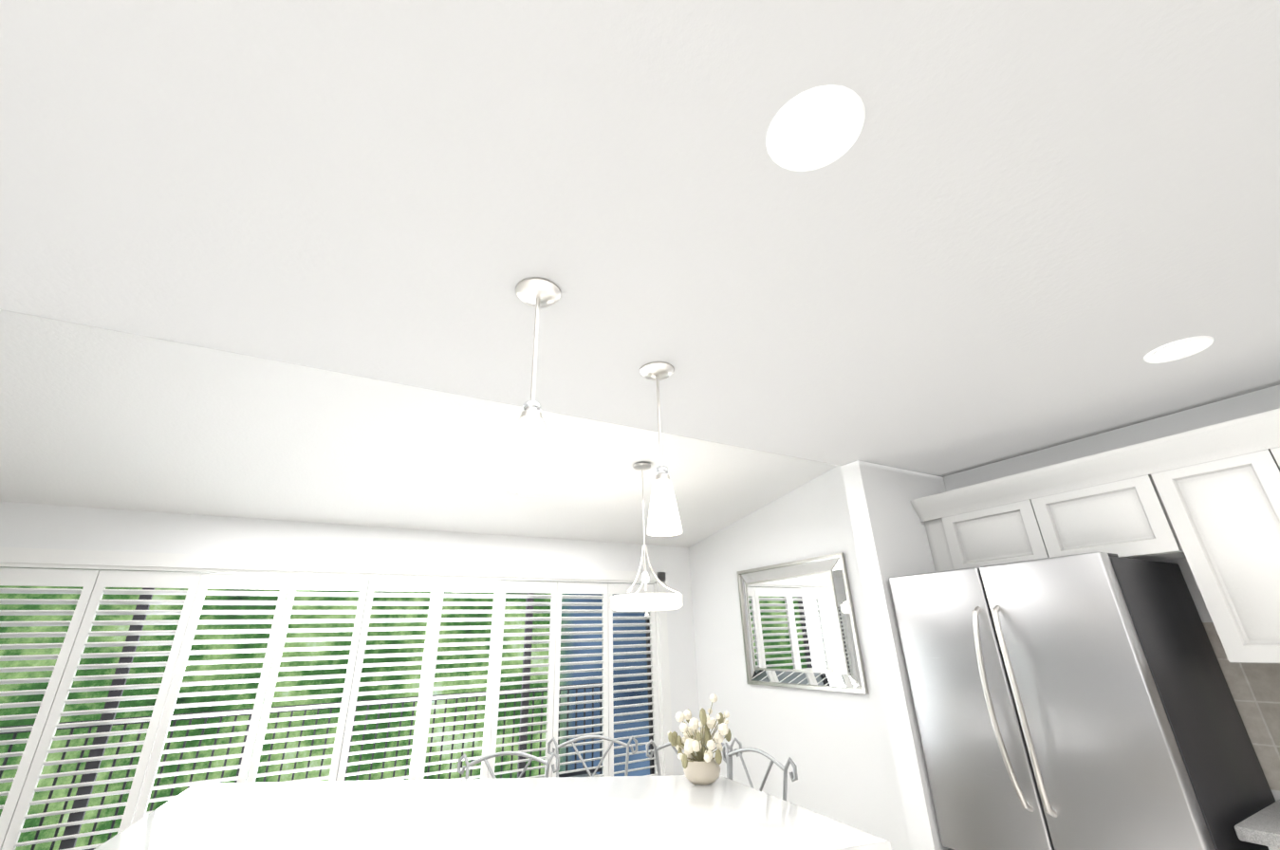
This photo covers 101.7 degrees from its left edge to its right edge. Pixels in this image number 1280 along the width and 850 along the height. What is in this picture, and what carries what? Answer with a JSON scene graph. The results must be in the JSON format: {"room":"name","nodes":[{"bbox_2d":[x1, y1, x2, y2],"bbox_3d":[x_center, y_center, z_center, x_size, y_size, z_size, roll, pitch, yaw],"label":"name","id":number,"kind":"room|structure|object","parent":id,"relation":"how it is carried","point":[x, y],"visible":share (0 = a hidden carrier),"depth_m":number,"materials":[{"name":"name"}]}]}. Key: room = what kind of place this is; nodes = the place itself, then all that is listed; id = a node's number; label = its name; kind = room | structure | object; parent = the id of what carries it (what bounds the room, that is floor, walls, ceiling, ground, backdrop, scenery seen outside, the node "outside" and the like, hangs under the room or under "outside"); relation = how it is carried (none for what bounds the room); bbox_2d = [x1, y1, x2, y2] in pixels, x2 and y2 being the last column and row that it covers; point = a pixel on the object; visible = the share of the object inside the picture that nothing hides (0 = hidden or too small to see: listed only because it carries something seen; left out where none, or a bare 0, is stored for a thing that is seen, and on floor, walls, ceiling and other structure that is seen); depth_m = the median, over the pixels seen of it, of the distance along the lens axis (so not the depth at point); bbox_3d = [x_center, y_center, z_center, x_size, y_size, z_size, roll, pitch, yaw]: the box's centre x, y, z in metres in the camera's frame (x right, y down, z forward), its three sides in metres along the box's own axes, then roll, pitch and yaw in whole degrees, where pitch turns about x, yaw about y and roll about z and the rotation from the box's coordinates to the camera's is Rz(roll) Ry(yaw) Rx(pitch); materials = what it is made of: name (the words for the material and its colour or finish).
{"room":"dining room and kitchen","nodes":[
{"label":"dining room and kitchen","id":0,"kind":"room"},
{"bbox_2d":[0,501,701,775],"bbox_3d":[-2.507,1.868,3.507,7.000,2.420,0.100,11,-25,-28],"label":"wall","id":1,"kind":"structure","parent":0,"point":[31,526],"depth_m":4.02,"materials":[{"name":"white paint"}]},
{"bbox_2d":[0,546,674,849],"bbox_3d":[-2.073,2.070,3.677,5.360,2.150,0.120,11,-25,-28],"label":"window shutters","id":2,"kind":"object","parent":1,"relation":"attached to","point":[94,574],"visible":0.92,"depth_m":3.63,"materials":[{"name":"white wood"}]},
{"bbox_2d":[0,0,1279,547],"bbox_3d":[-0.899,-0.591,1.489,7.100,0.537,6.600,11,-25,-28],"label":"ceiling","id":3,"kind":"structure","parent":0,"point":[1000,230],"depth_m":1.28,"materials":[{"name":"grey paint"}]},
{"bbox_2d":[502,277,560,493],"bbox_3d":[-0.273,-0.111,1.333,0.124,0.557,0.124,11,-25,-28],"label":"pendant light","id":4,"kind":"object","parent":3,"relation":"hanging from","point":[528,471],"visible":1,"depth_m":1.26,"materials":[{"name":"white glass"}]},
{"bbox_2d":[610,463,682,617],"bbox_3d":[0.029,0.747,3.467,0.458,1.007,0.458,11,-25,-28],"label":"chandelier","id":5,"kind":"object","parent":3,"relation":"hanging from","point":[646,602],"visible":0.98,"depth_m":3.19,"materials":[{"name":"silver metal"}]},
{"bbox_2d":[639,361,682,537],"bbox_3d":[0.070,0.073,1.766,0.124,0.587,0.124,11,-25,-28],"label":"pendant light","id":6,"kind":"object","parent":3,"relation":"hanging from","point":[663,518],"visible":1,"depth_m":1.69,"materials":[{"name":"white glass"}]},
{"bbox_2d":[765,84,865,171],"bbox_3d":[0.336,-0.563,1.002,0.183,0.006,0.183,14,-27,-33],"label":"recessed light","id":7,"kind":"object","parent":3,"relation":"in","point":[817,136],"depth_m":0.99,"materials":[{"name":"white plastic"}]},
{"bbox_2d":[1143,335,1214,363],"bbox_3d":[1.909,-0.265,1.848,0.183,0.006,0.183,14,-27,-33],"label":"recessed light","id":8,"kind":"object","parent":3,"relation":"in","point":[1182,348],"depth_m":1.84,"materials":[{"name":"white plastic"}]},
{"bbox_2d":[840,460,949,849],"bbox_3d":[-1.120,0.681,1.344,6.999,2.894,0.120,11,-25,-28],"label":"wall","id":9,"kind":"structure","parent":0,"point":[890,533],"depth_m":2.74,"materials":[{"name":"white paint"}]},
{"bbox_2d":[688,384,1279,849],"bbox_3d":[2.178,1.151,2.646,0.100,2.826,6.600,11,-25,-28],"label":"wall","id":10,"kind":"structure","parent":0,"point":[837,747],"depth_m":3.90,"materials":[{"name":"white paint"}]},
{"bbox_2d":[736,552,868,693],"bbox_3d":[1.208,1.576,4.142,0.042,0.930,1.200,11,-25,-28],"label":"mirror","id":11,"kind":"object","parent":10,"relation":"attached to","point":[799,626],"visible":1,"depth_m":4.03,"materials":[{"name":"silver metal"}]},
{"bbox_2d":[932,484,1065,570],"bbox_3d":[1.967,0.588,2.747,0.338,0.366,0.518,11,-25,-28],"label":"upper cabinet","id":12,"kind":"object","parent":10,"relation":"attached to","point":[1016,525],"depth_m":2.66,"materials":[{"name":"white wood"}]},
{"bbox_2d":[1042,458,1187,561],"bbox_3d":[2.167,0.450,2.425,0.338,0.366,0.518,11,-25,-28],"label":"upper cabinet","id":13,"kind":"object","parent":10,"relation":"attached to","point":[1121,510],"depth_m":2.27,"materials":[{"name":"white wood"}]},
{"bbox_2d":[1149,427,1279,664],"bbox_3d":[2.486,0.420,1.842,0.338,0.771,0.749,11,-25,-28],"label":"upper cabinet","id":14,"kind":"object","parent":10,"relation":"attached to","point":[1205,502],"depth_m":1.95,"materials":[{"name":"white wood"}]},
{"bbox_3d":[-0.865,1.919,0.433,7.200,0.100,6.600,11,-25,-28],"label":"floor","id":15,"kind":"structure","parent":0,"visible":0},
{"bbox_2d":[93,775,891,849],"bbox_3d":[-0.658,1.464,0.696,3.536,0.930,4.809,11,-25,-28],"label":"kitchen island","id":16,"kind":"object","parent":15,"relation":"on","point":[675,812],"visible":0.85,"depth_m":1.95,"materials":[{"name":"white stone"}]},
{"bbox_2d":[667,693,731,784],"bbox_3d":[0.288,1.444,2.409,0.288,0.350,0.306,11,-25,-28],"label":"flower vase","id":17,"kind":"object","parent":16,"relation":"on","point":[702,768],"visible":1,"depth_m":2.35,"materials":[{"name":"beige ceramic"}]},
{"bbox_2d":[457,751,559,779],"bbox_3d":[-0.684,2.063,2.265,0.537,1.015,0.558,-3,-22,3],"label":"dining chair","id":18,"kind":"object","parent":15,"relation":"on","point":[502,753],"visible":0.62,"depth_m":2.68,"materials":[{"name":"silver metal"}]},
{"bbox_2d":[547,735,637,777],"bbox_3d":[-0.285,2.209,2.650,0.537,1.015,0.558,-3,-22,3],"label":"dining chair","id":19,"kind":"object","parent":15,"relation":"on","point":[572,741],"visible":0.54,"depth_m":3.06,"materials":[{"name":"silver metal"}]},
{"bbox_2d":[645,737,742,779],"bbox_3d":[0.331,2.331,2.995,0.537,1.015,0.558,-3,-22,3],"label":"dining chair","id":20,"kind":"object","parent":15,"relation":"on","point":[658,749],"visible":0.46,"depth_m":2.92,"materials":[{"name":"silver metal"}]},
{"bbox_2d":[722,742,797,800],"bbox_3d":[0.355,2.036,2.277,0.558,1.015,0.537,11,-25,-28],"label":"dining chair","id":21,"kind":"object","parent":15,"relation":"on","point":[727,761],"visible":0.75,"depth_m":2.49,"materials":[{"name":"silver metal"}]},
{"bbox_2d":[889,552,1275,849],"bbox_3d":[1.814,1.512,2.134,0.822,1.790,0.916,11,-25,-28],"label":"fridge","id":22,"kind":"object","parent":15,"relation":"on","point":[1084,701],"visible":1,"depth_m":2.00,"materials":[{"name":"grey metal"}]},
{"bbox_2d":[1267,846,1279,849],"bbox_3d":[2.674,1.428,0.806,0.646,0.890,1.920,11,-25,-28],"label":"base cabinet","id":23,"kind":"object","parent":15,"relation":"on","point":[1271,848],"visible":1,"depth_m":1.60,"materials":[{"name":"white wood"}]},
{"bbox_3d":[1.598,0.688,-1.079,3.300,0.890,0.646,11,-25,-28],"label":"base cabinet","id":24,"kind":"object","parent":15,"relation":"on","visible":0},
{"bbox_2d":[1234,799,1279,849],"bbox_3d":[2.805,0.905,0.767,0.625,0.040,2.590,11,-25,-28],"label":"countertop","id":25,"kind":"structure","parent":24,"relation":"on","point":[1262,827],"depth_m":1.63,"materials":[{"name":"grey stone"}]},
{"label":"outside","id":26,"kind":"structure","parent":0,"visible":0},
{"bbox_2d":[0,575,649,849],"bbox_3d":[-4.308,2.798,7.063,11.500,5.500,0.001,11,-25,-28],"label":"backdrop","id":27,"kind":"structure","parent":26,"point":[59,806],"depth_m":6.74,"materials":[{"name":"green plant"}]},
{"bbox_2d":[570,773,602,777],"bbox_3d":[-3.114,3.479,4.067,7.000,0.100,2.500,11,-25,-28],"label":"floor","id":28,"kind":"structure","parent":26,"point":[584,775],"depth_m":6.39,"materials":[{"name":"grey"}]},
{"bbox_2d":[0,683,602,849],"bbox_3d":[-3.452,3.179,4.801,7.000,1.030,0.040,11,-25,-28],"label":"railing","id":29,"kind":"object","parent":28,"relation":"on","point":[600,770],"visible":0.27,"depth_m":5.01,"materials":[{"name":"grey wood"}]},
{"bbox_3d":[0.706,-0.365,-1.683,7.200,2.430,0.100,11,-25,-28],"label":"wall","id":30,"kind":"structure","parent":0,"visible":0},
{"bbox_2d":[1202,622,1279,791],"bbox_3d":[3.053,0.675,1.070,0.007,0.598,2.670,11,-25,-28],"label":"backsplash","id":31,"kind":"structure","parent":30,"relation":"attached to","point":[1254,689],"depth_m":2.04,"materials":[{"name":"tile"}]}
]}

